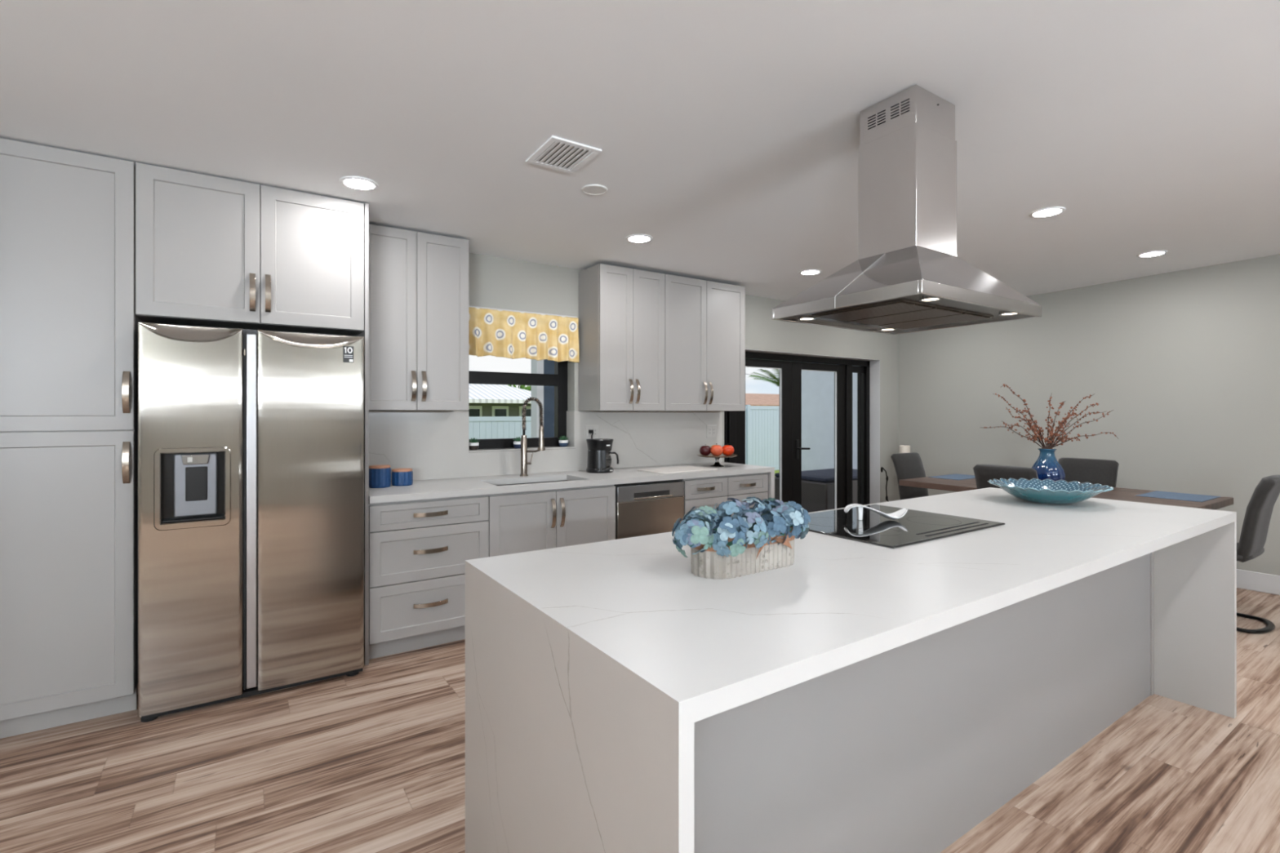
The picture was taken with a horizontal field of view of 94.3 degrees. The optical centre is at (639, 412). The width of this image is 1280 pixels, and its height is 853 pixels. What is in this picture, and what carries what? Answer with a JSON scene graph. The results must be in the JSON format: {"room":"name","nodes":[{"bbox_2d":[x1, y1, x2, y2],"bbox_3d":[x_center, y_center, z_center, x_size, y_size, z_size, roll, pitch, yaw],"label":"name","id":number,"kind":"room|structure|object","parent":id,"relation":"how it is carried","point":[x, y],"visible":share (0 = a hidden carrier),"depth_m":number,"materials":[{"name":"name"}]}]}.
{"room":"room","nodes":[
{"label":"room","id":0,"kind":"room"},
{"bbox_2d":[368,462,774,503],"bbox_3d":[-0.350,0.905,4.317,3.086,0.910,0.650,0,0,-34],"label":"countertop","id":1,"kind":"structure","parent":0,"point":[473,486],"depth_m":4.04,"materials":[{"name":"stone"}]},
{"bbox_2d":[368,464,391,488],"bbox_3d":[-1.578,0.385,3.600,0.126,0.130,0.126,0,0,-34],"label":"canister","id":2,"kind":"object","parent":1,"relation":"on","point":[380,475],"visible":0.92,"depth_m":3.55,"materials":[{"name":"blue ceramic"}]},
{"bbox_2d":[391,467,413,486],"bbox_3d":[-1.482,0.400,3.701,0.124,0.100,0.124,0,0,-34],"label":"canister","id":3,"kind":"object","parent":1,"relation":"on","point":[400,477],"visible":1,"depth_m":3.65,"materials":[{"name":"blue ceramic"}]},
{"bbox_2d":[520,396,545,476],"bbox_3d":[-0.767,0.168,4.236,0.180,0.564,0.060,0,0,-14],"label":"faucet","id":4,"kind":"object","parent":1,"relation":"on","point":[524,463],"visible":1,"depth_m":4.21,"materials":[{"name":"metal"}]},
{"bbox_2d":[586,430,618,473],"bbox_3d":[-0.328,0.292,4.538,0.287,0.316,0.207,0,0,42],"label":"coffee maker","id":5,"kind":"object","parent":1,"relation":"on","point":[599,458],"visible":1,"depth_m":4.44,"materials":[{"name":"black plastic"}]},
{"bbox_2d":[586,438,613,451],"bbox_3d":[-0.306,0.244,4.518,0.208,0.095,0.208,0,0,-34],"label":"basket","id":6,"kind":"object","parent":5,"relation":"on","point":[593,444],"depth_m":4.44,"materials":[{"name":"black plastic"}]},
{"bbox_2d":[637,466,717,474],"bbox_3d":[0.295,0.446,4.649,0.550,0.009,0.330,0,0,-38],"label":"cutting board","id":7,"kind":"object","parent":1,"relation":"on","point":[682,468],"visible":1,"depth_m":4.60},
{"bbox_2d":[697,453,737,466],"bbox_3d":[0.651,0.402,5.007,0.344,0.097,0.344,0,0,-34],"label":"fruit stand","id":8,"kind":"object","parent":1,"relation":"on","point":[717,464],"visible":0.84,"depth_m":4.98,"materials":[{"name":"silver glass"}]},
{"bbox_2d":[699,444,711,455],"bbox_3d":[0.551,0.313,4.997,0.100,0.096,0.099,0,0,-34],"label":"fruit","id":9,"kind":"object","parent":8,"relation":"on","point":[704,450],"visible":0.91,"depth_m":4.96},
{"bbox_2d":[710,443,723,456],"bbox_3d":[0.643,0.309,4.972,0.108,0.104,0.107,0,0,-34],"label":"fruit","id":10,"kind":"object","parent":8,"relation":"on","point":[715,450],"visible":1,"depth_m":4.93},
{"bbox_2d":[722,444,733,455],"bbox_3d":[0.739,0.310,4.997,0.106,0.102,0.105,0,0,-34],"label":"fruit","id":11,"kind":"object","parent":8,"relation":"on","point":[728,450],"visible":0.93,"depth_m":4.96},
{"bbox_2d":[0,0,1279,300],"bbox_3d":[0.962,-1.299,1.022,10.735,0.373,8.630,0,0,-34],"label":"ceiling","id":12,"kind":"structure","parent":0,"point":[726,132],"depth_m":2.30,"materials":[{"name":"paint"}]},
{"bbox_2d":[339,176,378,191],"bbox_3d":[-1.396,-1.140,2.951,0.176,0.010,0.176,0,0,-34],"label":"recessed light","id":13,"kind":"object","parent":12,"relation":"in","point":[357,183],"visible":1,"depth_m":2.94,"materials":[{"name":"paint"}]},
{"bbox_2d":[343,178,374,189],"bbox_3d":[-1.396,-1.139,2.951,0.138,0.001,0.138,0,0,-34],"label":"diffuser","id":14,"kind":"object","parent":13,"relation":"attached to","point":[358,184],"depth_m":2.95,"materials":[{"name":"plastic"}]},
{"bbox_2d":[525,135,601,173],"bbox_3d":[-0.346,-1.153,2.667,0.241,0.014,0.282,0,0,-34],"label":"ceiling vent","id":15,"kind":"object","parent":12,"relation":"in","point":[570,156],"visible":1,"depth_m":2.65,"materials":[{"name":"metal"}]},
{"bbox_2d":[581,184,607,195],"bbox_3d":[-0.235,-1.151,3.065,0.136,0.010,0.136,0,0,-34],"label":"ceiling speaker","id":16,"kind":"object","parent":12,"relation":"attached to","point":[590,189],"visible":1,"depth_m":3.05},
{"bbox_2d":[626,234,653,243],"bbox_3d":[-0.005,-1.140,3.885,0.176,0.010,0.176,0,0,-34],"label":"recessed light","id":17,"kind":"object","parent":12,"relation":"in","point":[636,238],"visible":1,"depth_m":3.88,"materials":[{"name":"paint"}]},
{"bbox_2d":[628,235,649,241],"bbox_3d":[-0.005,-1.139,3.885,0.138,0.001,0.138,0,0,-34],"label":"diffuser","id":18,"kind":"object","parent":17,"relation":"attached to","point":[638,238],"depth_m":3.88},
{"bbox_2d":[799,269,822,275],"bbox_3d":[1.381,-1.140,4.813,0.176,0.010,0.176,0,0,-34],"label":"recessed light","id":19,"kind":"object","parent":12,"relation":"in","point":[809,272],"visible":1,"depth_m":4.81,"materials":[{"name":"paint"}]},
{"bbox_2d":[771,84,1041,334],"bbox_3d":[1.023,-0.771,2.295,0.807,0.813,0.622,0,0,-34],"label":"range hood","id":20,"kind":"object","parent":12,"relation":"hanging from","point":[908,275],"visible":1,"depth_m":2.19,"materials":[{"name":"metal"}]},
{"bbox_2d":[867,114,875,129],"bbox_3d":[0.889,-1.115,2.277,0.001,0.046,0.034,0,0,-34],"label":"vent grille","id":21,"kind":"object","parent":20,"relation":"attached to","point":[871,117],"depth_m":2.28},
{"bbox_2d":[877,109,885,125],"bbox_3d":[0.912,-1.115,2.243,0.001,0.046,0.034,0,0,-34],"label":"vent grille","id":22,"kind":"object","parent":20,"relation":"attached to","point":[881,113],"depth_m":2.24,"materials":[{"name":"metal"}]},
{"bbox_2d":[890,103,898,119],"bbox_3d":[0.943,-1.115,2.196,0.001,0.046,0.034,0,0,-34],"label":"vent grille","id":23,"kind":"object","parent":20,"relation":"attached to","point":[894,107],"depth_m":2.20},
{"bbox_2d":[900,98,909,115],"bbox_3d":[0.966,-1.115,2.162,0.001,0.046,0.034,0,0,-34],"label":"vent grille","id":24,"kind":"object","parent":20,"relation":"attached to","point":[904,103],"depth_m":2.16,"materials":[{"name":"metal"}]},
{"bbox_2d":[1029,206,1065,217],"bbox_3d":[2.382,-1.173,3.473,0.176,0.010,0.176,0,0,-34],"label":"recessed light","id":25,"kind":"object","parent":12,"relation":"in","point":[1049,211],"visible":1,"depth_m":3.46,"materials":[{"name":"paint"}]},
{"bbox_2d":[1033,208,1061,216],"bbox_3d":[2.382,-1.172,3.473,0.138,0.001,0.138,0,0,-34],"label":"diffuser","id":26,"kind":"object","parent":25,"relation":"attached to","point":[1051,211],"depth_m":3.47,"materials":[{"name":"plastic"}]},
{"bbox_2d":[1136,250,1168,257],"bbox_3d":[3.780,-1.174,4.383,0.176,0.010,0.176,0,0,-34],"label":"recessed light","id":27,"kind":"object","parent":12,"relation":"in","point":[1155,253],"visible":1,"depth_m":4.38,"materials":[{"name":"paint"}]},
{"bbox_2d":[1140,252,1164,256],"bbox_3d":[3.780,-1.172,4.383,0.138,0.001,0.138,0,0,-34],"label":"diffuser","id":28,"kind":"object","parent":27,"relation":"attached to","point":[1153,253],"depth_m":4.39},
{"bbox_2d":[0,587,1279,852],"bbox_3d":[0.873,1.420,1.155,10.535,0.120,7.750,0,0,-34],"label":"floor","id":29,"kind":"structure","parent":0,"point":[372,760],"depth_m":2.22,"materials":[{"name":"brown wood"}]},
{"bbox_2d":[0,137,143,738],"bbox_3d":[-2.694,0.116,2.755,0.602,2.488,0.681,0,0,-34],"label":"pantry cabinet","id":30,"kind":"object","parent":29,"relation":"on","point":[68,320],"visible":0.98,"depth_m":2.55,"materials":[{"name":"paint"}]},
{"bbox_2d":[137,321,364,722],"bbox_3d":[-2.012,0.477,3.137,0.904,1.765,0.747,0,0,-34],"label":"refrigerator","id":31,"kind":"object","parent":29,"relation":"on","point":[251,442],"visible":1,"depth_m":2.81,"materials":[{"name":"silver metal"}]},
{"bbox_2d":[344,346,352,361],"bbox_3d":[-1.491,-0.298,3.038,0.040,0.074,0.001,0,0,-34],"label":"print","id":32,"kind":"object","parent":31,"relation":"attached to","point":[348,350],"depth_m":3.04,"materials":[{"name":"white"}]},
{"bbox_2d":[356,203,368,665],"bbox_3d":[-1.653,0.116,3.470,0.019,2.489,0.650,0,0,-34],"label":"end panel","id":33,"kind":"object","parent":29,"relation":"on","point":[366,333],"visible":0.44,"depth_m":3.20,"materials":[{"name":"paint"}]},
{"bbox_2d":[368,494,488,659],"bbox_3d":[-1.358,0.926,3.648,0.666,0.868,0.681,0,0,-34],"label":"base cabinet","id":34,"kind":"object","parent":29,"relation":"on","point":[419,550],"visible":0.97,"depth_m":3.37,"materials":[{"name":"paint"}]},
{"bbox_2d":[487,484,615,556],"bbox_3d":[-0.708,0.926,4.083,0.893,0.868,0.681,0,0,-34],"label":"base cabinet","id":35,"kind":"object","parent":29,"relation":"on","point":[522,522],"visible":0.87,"depth_m":3.80,"materials":[{"name":"paint"}]},
{"bbox_2d":[613,479,684,539],"bbox_3d":[-0.092,0.927,4.508,0.580,0.866,0.659,0,0,-34],"label":"dishwasher","id":36,"kind":"object","parent":29,"relation":"on","point":[648,508],"visible":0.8,"depth_m":4.22,"materials":[{"name":"metal"}]},
{"bbox_2d":[613,479,681,486],"bbox_3d":[-0.104,0.877,4.525,0.580,0.766,0.618,0,0,-34],"label":"tub","id":37,"kind":"object","parent":36,"relation":"in","point":[678,480],"depth_m":4.26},
{"bbox_2d":[681,475,727,515],"bbox_3d":[0.341,0.926,4.785,0.427,0.868,0.681,0,0,-34],"label":"base cabinet","id":38,"kind":"object","parent":29,"relation":"on","point":[708,491],"visible":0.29,"depth_m":4.52,"materials":[{"name":"paint"}]},
{"bbox_2d":[726,472,768,517],"bbox_3d":[0.703,0.926,5.027,0.441,0.868,0.681,0,0,-34],"label":"base cabinet","id":39,"kind":"object","parent":29,"relation":"on","point":[741,486],"visible":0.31,"depth_m":4.77,"materials":[{"name":"paint"}]},
{"bbox_2d":[880,466,888,502],"bbox_3d":[2.927,0.926,6.726,0.388,0.856,0.231,0,0,19],"label":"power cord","id":40,"kind":"object","parent":29,"relation":"on","point":[882,468],"visible":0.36,"depth_m":6.68,"materials":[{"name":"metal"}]},
{"bbox_2d":[899,444,910,453],"bbox_3d":[2.985,0.499,6.689,0.116,0.278,0.116,0,0,-34],"label":"pillar candle","id":41,"kind":"object","parent":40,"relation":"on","point":[903,448],"visible":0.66,"depth_m":6.64,"materials":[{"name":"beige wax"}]},
{"bbox_2d":[890,452,928,499],"bbox_3d":[2.771,0.876,5.660,0.460,0.965,0.563,0,0,-34],"label":"dining chair","id":42,"kind":"object","parent":29,"relation":"on","point":[907,465],"visible":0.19,"depth_m":5.75,"materials":[{"name":"grey fabric"}]},
{"bbox_2d":[693,551,1154,852],"bbox_3d":[1.004,0.922,2.323,3.077,0.875,0.737,0,0,-34],"label":"panel","id":43,"kind":"object","parent":29,"relation":"on","point":[908,748],"visible":0.33,"depth_m":1.80,"materials":[{"name":"paint"}]},
{"bbox_2d":[465,487,1236,852],"bbox_3d":[1.072,0.902,2.222,3.141,0.916,1.054,0,0,-34],"label":"countertop","id":44,"kind":"structure","parent":43,"relation":"on","point":[591,668],"depth_m":1.47,"materials":[{"name":"stone"}]},
{"bbox_2d":[690,526,795,579],"bbox_3d":[0.305,0.383,1.702,0.355,0.122,0.163,0,0,-34],"label":"planter","id":45,"kind":"object","parent":44,"relation":"on","point":[708,564],"visible":0.44,"depth_m":1.63,"materials":[{"name":"ceramic"}]},
{"bbox_2d":[671,513,714,557],"bbox_3d":[0.154,0.329,1.618,0.116,0.112,0.166,0,0,27],"label":"flower","id":46,"kind":"object","parent":45,"relation":"in","point":[692,532],"visible":1,"depth_m":1.57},
{"bbox_2d":[682,505,722,533],"bbox_3d":[0.178,0.323,1.680,0.112,0.123,0.119,0,0,36],"label":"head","id":47,"kind":"object","parent":45,"relation":"in","point":[708,512],"visible":0.33,"depth_m":1.66},
{"bbox_2d":[709,515,749,556],"bbox_3d":[0.242,0.331,1.609,0.127,0.111,0.119,0,0,-34],"label":"flower","id":48,"kind":"object","parent":45,"relation":"in","point":[726,526],"visible":0.87,"depth_m":1.56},
{"bbox_2d":[712,497,747,519],"bbox_3d":[0.263,0.314,1.719,0.123,0.136,0.116,0,0,-34],"label":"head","id":49,"kind":"object","parent":45,"relation":"in","point":[726,508],"visible":0.38,"depth_m":1.69},
{"bbox_2d":[731,509,768,548],"bbox_3d":[0.305,0.326,1.642,0.112,0.115,0.108,0,0,-34],"label":"flower","id":50,"kind":"object","parent":45,"relation":"in","point":[758,538],"visible":0.69,"depth_m":1.61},
{"bbox_2d":[733,496,768,522],"bbox_3d":[0.335,0.317,1.770,0.119,0.133,0.124,0,0,-34],"label":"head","id":51,"kind":"object","parent":45,"relation":"in","point":[751,500],"visible":0.32,"depth_m":1.76},
{"bbox_2d":[752,497,786,512],"bbox_3d":[0.395,0.323,1.812,0.125,0.123,0.118,0,0,-5],"label":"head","id":52,"kind":"object","parent":45,"relation":"in","point":[771,503],"visible":0.17,"depth_m":1.81},
{"bbox_2d":[752,508,789,544],"bbox_3d":[0.370,0.329,1.695,0.109,0.109,0.115,0,0,-34],"label":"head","id":53,"kind":"object","parent":45,"relation":"in","point":[780,525],"visible":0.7,"depth_m":1.66},
{"bbox_2d":[770,504,804,537],"bbox_3d":[0.425,0.328,1.752,0.121,0.114,0.116,0,0,25],"label":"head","id":54,"kind":"object","parent":45,"relation":"in","point":[794,517],"visible":0.48,"depth_m":1.71},
{"bbox_2d":[773,501,810,538],"bbox_3d":[0.437,0.329,1.795,0.175,0.118,0.117,0,0,-34],"label":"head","id":55,"kind":"object","parent":45,"relation":"in","point":[806,517],"visible":0.27,"depth_m":1.78},
{"bbox_2d":[807,504,1004,548],"bbox_3d":[0.975,0.440,2.388,0.747,0.008,0.585,0,0,-34],"label":"cooktop","id":56,"kind":"object","parent":44,"relation":"in","point":[916,526],"visible":0.86,"depth_m":2.29,"materials":[{"name":"glass"}]},
{"bbox_2d":[844,503,907,520],"bbox_3d":[0.963,0.406,2.415,0.252,0.063,0.100,0,0,-6],"label":"spoon rest","id":57,"kind":"object","parent":56,"relation":"on","point":[900,513],"visible":1,"depth_m":2.41,"materials":[{"name":"white ceramic"}]},
{"bbox_2d":[987,477,1113,504],"bbox_3d":[2.032,0.398,2.960,0.519,0.092,0.515,0,0,44],"label":"glass bowl","id":58,"kind":"object","parent":44,"relation":"on","point":[1049,491],"visible":1,"depth_m":2.90,"materials":[{"name":"glass"}]},
{"bbox_2d":[973,464,1038,488],"bbox_3d":[2.925,0.876,4.568,0.563,0.965,0.460,0,0,-34],"label":"dining chair","id":59,"kind":"object","parent":29,"relation":"on","point":[984,473],"visible":0.12,"depth_m":4.46,"materials":[{"name":"grey fabric"}]},
{"bbox_2d":[898,473,1233,510],"bbox_3d":[3.267,0.980,4.765,0.960,0.760,1.972,0,0,-34],"label":"dining table","id":60,"kind":"object","parent":29,"relation":"on","point":[1117,493],"visible":0.12,"depth_m":4.42,"materials":[{"name":"brown wood"}]},
{"bbox_2d":[928,474,975,479],"bbox_3d":[2.964,0.598,5.541,0.490,0.004,0.285,0,0,-34],"label":"placemat","id":61,"kind":"object","parent":60,"relation":"on","point":[954,477],"visible":0.8,"depth_m":5.50,"materials":[{"name":"fabric"}]},
{"bbox_2d":[1031,448,1065,481],"bbox_3d":[3.241,0.443,4.726,0.234,0.315,0.235,0,0,-34],"label":"vase","id":62,"kind":"object","parent":60,"relation":"on","point":[1046,465],"visible":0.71,"depth_m":4.66,"materials":[{"name":"blue ceramic"}]},
{"bbox_2d":[983,425,1043,448],"bbox_3d":[3.002,0.335,4.746,0.536,0.471,0.064,0,0,1],"label":"branch","id":63,"kind":"object","parent":62,"relation":"in","point":[1011,427],"visible":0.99,"depth_m":4.74,"materials":[{"name":"brown plant"}]},
{"bbox_2d":[992,393,1044,448],"bbox_3d":[3.036,0.207,4.726,0.458,0.726,0.054,0,0,-1],"label":"branch","id":64,"kind":"object","parent":62,"relation":"in","point":[1016,410],"visible":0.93,"depth_m":4.72,"materials":[{"name":"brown plant"}]},
{"bbox_2d":[1000,383,1044,448],"bbox_3d":[3.088,0.168,4.764,0.352,0.804,0.058,0,0,19],"label":"branch","id":65,"kind":"object","parent":62,"relation":"in","point":[1003,384],"visible":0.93,"depth_m":4.76,"materials":[{"name":"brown plant"}]},
{"bbox_2d":[1005,408,1044,448],"bbox_3d":[3.056,0.262,4.677,0.427,0.617,0.054,0,0,-15],"label":"branch","id":66,"kind":"object","parent":62,"relation":"in","point":[1024,416],"visible":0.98,"depth_m":4.67,"materials":[{"name":"brown plant"}]},
{"bbox_2d":[1021,408,1045,448],"bbox_3d":[3.124,0.271,4.698,0.269,0.599,0.047,0,0,-17],"label":"branch","id":67,"kind":"object","parent":62,"relation":"in","point":[1025,410],"visible":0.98,"depth_m":4.70,"materials":[{"name":"brown plant"}]},
{"bbox_2d":[1044,395,1053,448],"bbox_3d":[3.262,0.206,4.722,0.060,0.728,0.056,0,0,0],"label":"branch","id":68,"kind":"object","parent":62,"relation":"in","point":[1049,401],"visible":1,"depth_m":4.72,"materials":[{"name":"brown plant"}]},
{"bbox_2d":[1048,401,1064,448],"bbox_3d":[3.344,0.236,4.769,0.254,0.669,0.048,0,0,-19],"label":"branch","id":69,"kind":"object","parent":62,"relation":"in","point":[1062,402],"visible":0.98,"depth_m":4.76,"materials":[{"name":"brown plant"}]},
{"bbox_2d":[1048,412,1075,448],"bbox_3d":[3.313,0.283,4.681,0.188,0.574,0.049,0,0,34],"label":"branch","id":70,"kind":"object","parent":62,"relation":"in","point":[1073,413],"visible":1,"depth_m":4.69,"materials":[{"name":"brown plant"}]},
{"bbox_2d":[1049,394,1093,448],"bbox_3d":[3.401,0.209,4.706,0.364,0.722,0.064,0,0,0],"label":"branch","id":71,"kind":"object","parent":62,"relation":"in","point":[1071,407],"visible":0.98,"depth_m":4.70,"materials":[{"name":"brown plant"}]},
{"bbox_2d":[1050,411,1105,448],"bbox_3d":[3.429,0.278,4.683,0.432,0.585,0.036,0,0,15],"label":"branch","id":72,"kind":"object","parent":62,"relation":"in","point":[1064,433],"visible":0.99,"depth_m":4.69,"materials":[{"name":"brown plant"}]},
{"bbox_2d":[1053,409,1113,446],"bbox_3d":[3.509,0.273,4.742,0.602,0.595,0.055,0,0,-4],"label":"branch","id":73,"kind":"object","parent":62,"relation":"in","point":[1077,422],"visible":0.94,"depth_m":4.75,"materials":[{"name":"brown plant"}]},
{"bbox_2d":[1051,431,1116,448],"bbox_3d":[3.486,0.361,4.694,0.553,0.420,0.053,0,0,10],"label":"branch","id":74,"kind":"object","parent":62,"relation":"in","point":[1063,441],"visible":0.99,"depth_m":4.70,"materials":[{"name":"brown plant"}]},
{"bbox_2d":[1136,490,1221,502],"bbox_3d":[3.862,0.598,4.262,0.440,0.004,0.360,0,0,-34],"label":"placemat","id":75,"kind":"object","parent":60,"relation":"on","point":[1164,495],"visible":1,"depth_m":4.26,"materials":[{"name":"fabric"}]},
{"bbox_2d":[1057,457,1119,487],"bbox_3d":[3.651,0.876,4.981,0.563,0.965,0.460,0,0,-34],"label":"dining chair","id":76,"kind":"object","parent":29,"relation":"on","point":[1094,471],"visible":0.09,"depth_m":5.04,"materials":[{"name":"grey fabric"}]},
{"bbox_2d":[1236,475,1279,633],"bbox_3d":[3.812,0.876,3.905,0.460,0.965,0.563,0,0,-34],"label":"dining chair","id":77,"kind":"object","parent":29,"relation":"on","point":[1255,528],"visible":0.66,"depth_m":3.66,"materials":[{"name":"grey fabric"}]},
{"bbox_2d":[431,253,898,502],"bbox_3d":[-0.103,0.110,5.032,7.445,2.500,0.220,0,0,-34],"label":"wall","id":78,"kind":"structure","parent":0,"point":[494,282],"depth_m":5.71,"materials":[{"name":"paint"}]},
{"bbox_2d":[135,162,364,336],"bbox_3d":[-2.047,-0.785,3.187,0.947,0.686,0.681,0,0,-34],"label":"upper cabinet","id":79,"kind":"object","parent":78,"relation":"attached to","point":[213,251],"visible":0.97,"depth_m":2.90,"materials":[{"name":"paint"}]},
{"bbox_2d":[368,223,468,410],"bbox_3d":[-1.452,-0.565,3.772,0.644,1.098,0.371,0,0,-34],"label":"upper cabinet","id":80,"kind":"object","parent":78,"relation":"attached to","point":[419,282],"visible":0.96,"depth_m":3.64,"materials":[{"name":"paint"}]},
{"bbox_2d":[468,360,567,449],"bbox_3d":[-0.940,-0.214,4.516,0.836,0.972,0.078,0,0,-34],"label":"window","id":81,"kind":"structure","parent":78,"relation":"in","point":[559,380],"depth_m":4.58,"materials":[{"name":"black metal"}]},
{"bbox_2d":[468,446,575,452],"bbox_3d":[-0.884,0.270,4.433,0.836,0.012,0.137,0,0,-34],"label":"window sill","id":82,"kind":"structure","parent":78,"relation":"attached to","point":[546,447],"depth_m":4.39,"materials":[{"name":"stone"}]},
{"bbox_2d":[468,437,479,449],"bbox_3d":[-1.194,0.221,4.251,0.085,0.085,0.081,0,0,17],"label":"potted succulent","id":83,"kind":"object","parent":82,"relation":"on","point":[473,444],"visible":0.95,"depth_m":4.22,"materials":[{"name":"ceramic"}]},
{"bbox_2d":[468,442,479,449],"bbox_3d":[-1.190,0.238,4.247,0.076,0.051,0.076,0,0,-34],"label":"pot","id":84,"kind":"object","parent":83,"relation":"on","point":[472,446],"depth_m":4.22,"materials":[{"name":"white ceramic"}]},
{"bbox_2d":[558,435,568,446],"bbox_3d":[-0.601,0.221,4.647,0.085,0.085,0.081,0,0,17],"label":"potted succulent","id":85,"kind":"object","parent":82,"relation":"on","point":[563,442],"visible":1,"depth_m":4.62,"materials":[{"name":"ceramic"}]},
{"bbox_2d":[468,306,579,362],"bbox_3d":[-0.865,-0.565,4.336,0.920,0.359,0.086,0,0,-34],"label":"window valance","id":86,"kind":"object","parent":78,"relation":"attached to","point":[496,332],"visible":0.91,"depth_m":4.32,"materials":[{"name":"yellow fabric"}]},
{"bbox_2d":[368,410,721,481],"bbox_3d":[-0.536,0.218,4.597,3.089,0.464,0.018,0,0,-34],"label":"backsplash","id":87,"kind":"structure","parent":78,"relation":"attached to","point":[434,444],"depth_m":4.35,"materials":[{"name":"stone"}]},
{"bbox_2d":[586,425,598,439],"bbox_3d":[-0.376,0.154,4.688,0.115,0.112,0.009,0,0,-34],"label":"wall outlet","id":88,"kind":"object","parent":87,"relation":"attached to","point":[595,428],"visible":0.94,"depth_m":4.69,"materials":[{"name":"plastic"}]},
{"bbox_2d":[706,425,716,437],"bbox_3d":[0.649,0.168,5.374,0.115,0.115,0.009,0,0,-34],"label":"wall outlet","id":89,"kind":"object","parent":87,"relation":"attached to","point":[711,429],"visible":1,"depth_m":5.37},
{"bbox_2d":[566,410,575,446],"bbox_3d":[-0.542,0.124,4.663,0.012,0.279,0.135,0,0,-34],"label":"trim","id":90,"kind":"structure","parent":78,"relation":"attached to","point":[571,415],"depth_m":4.65,"materials":[{"name":"paint"}]},
{"bbox_2d":[578,263,665,410],"bbox_3d":[-0.132,-0.558,4.655,0.593,1.084,0.371,0,0,-34],"label":"upper cabinet","id":91,"kind":"object","parent":78,"relation":"attached to","point":[622,310],"visible":1,"depth_m":4.51,"materials":[{"name":"paint"}]},
{"bbox_2d":[665,274,745,411],"bbox_3d":[0.475,-0.558,5.061,0.863,1.084,0.371,0,0,-34],"label":"upper cabinet","id":92,"kind":"object","parent":78,"relation":"attached to","point":[705,320],"visible":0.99,"depth_m":4.91,"materials":[{"name":"paint"}]},
{"bbox_2d":[724,351,870,509],"bbox_3d":[1.679,0.377,6.281,2.376,1.966,0.146,0,0,-34],"label":"door","id":93,"kind":"structure","parent":78,"relation":"in","point":[790,366],"depth_m":6.35,"materials":[{"name":"black metal"}]},
{"bbox_2d":[745,349,879,503],"bbox_3d":[1.730,0.377,6.205,2.376,1.966,0.130,0,0,-34],"label":"trim","id":94,"kind":"structure","parent":78,"relation":"attached to","point":[874,364],"depth_m":6.85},
{"bbox_2d":[898,253,1279,575],"bbox_3d":[5.168,0.020,4.029,0.200,2.680,7.750,0,0,-34],"label":"wall","id":95,"kind":"structure","parent":0,"point":[1186,363],"depth_m":5.18,"materials":[{"name":"paint"}]},
{"bbox_2d":[1236,568,1279,595],"bbox_3d":[5.083,1.288,3.960,0.016,0.145,7.330,0,0,-34],"label":"baseboard","id":96,"kind":"structure","parent":95,"relation":"attached to","point":[1246,580],"depth_m":4.51,"materials":[{"name":"wood"}]},
{"label":"outside","id":97,"kind":"structure","parent":0,"visible":0},
{"bbox_3d":[-14.569,1.745,48.756,90.000,0.070,82.750,0,0,-34],"label":"ground","id":98,"kind":"structure","parent":97,"visible":0},
{"bbox_2d":[468,383,530,416],"bbox_3d":[-9.844,0.035,24.696,10.700,3.350,9.600,0,0,-34],"label":"neighbor house","id":99,"kind":"structure","parent":98,"relation":"on","point":[484,400],"depth_m":22.81,"materials":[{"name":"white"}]},
{"bbox_2d":[468,416,530,439],"bbox_3d":[-2.163,0.880,13.484,8.520,1.660,0.100,0,0,-34],"label":"vinyl fence","id":100,"kind":"object","parent":98,"relation":"on","point":[479,427],"visible":0.06,"depth_m":12.85,"materials":[{"name":"plastic"}]},
{"bbox_2d":[745,404,779,470],"bbox_3d":[5.484,0.740,18.600,9.720,1.940,0.100,0,0,-34],"label":"vinyl fence","id":101,"kind":"object","parent":98,"relation":"on","point":[762,422],"visible":0.09,"depth_m":17.32,"materials":[{"name":"plastic"}]},
{"bbox_2d":[745,393,779,406],"bbox_3d":[7.944,0.285,36.235,16.500,2.850,10.600,0,0,-34],"label":"neighbor house","id":102,"kind":"structure","parent":98,"relation":"on","point":[752,399],"depth_m":31.33,"materials":[{"name":"brown"}]},
{"bbox_2d":[749,368,779,386],"bbox_3d":[10.864,-1.035,45.574,5.261,5.509,4.858,0,0,-34],"label":"palm tree","id":103,"kind":"object","parent":98,"relation":"on","point":[765,371],"visible":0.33,"depth_m":45.00,"materials":[{"name":"green plant"}]},
{"bbox_2d":[801,370,857,471],"bbox_3d":[4.116,-0.065,10.213,0.200,3.550,3.700,0,0,-34],"label":"wall","id":104,"kind":"structure","parent":98,"relation":"on","point":[817,387],"depth_m":11.14,"materials":[{"name":"grey paint"}]},
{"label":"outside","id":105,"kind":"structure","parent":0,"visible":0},
{"bbox_3d":[-0.731,1.575,6.489,14.000,0.330,2.900,0,0,-34],"label":"floor","id":106,"kind":"structure","parent":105,"visible":0},
{"bbox_2d":[530,359,554,437],"bbox_3d":[-1.140,0.085,7.100,0.280,2.650,0.170,0,0,-34],"label":"patio post","id":107,"kind":"object","parent":106,"relation":"on","point":[545,394],"visible":0.1,"depth_m":7.02,"materials":[{"name":"paint"}]},
{"bbox_2d":[774,468,857,512],"bbox_3d":[2.705,1.123,8.276,1.500,0.575,0.950,0,0,-34],"label":"wicker ottoman","id":108,"kind":"object","parent":106,"relation":"on","point":[817,486],"visible":0.4,"depth_m":7.69,"materials":[{"name":"wicker"}]},
{"bbox_2d":[774,468,857,483],"bbox_3d":[2.705,0.863,8.276,1.440,0.055,0.890,0,0,-34],"label":"cushion","id":109,"kind":"object","parent":108,"relation":"on","point":[819,476],"depth_m":7.86,"materials":[{"name":"fabric"}]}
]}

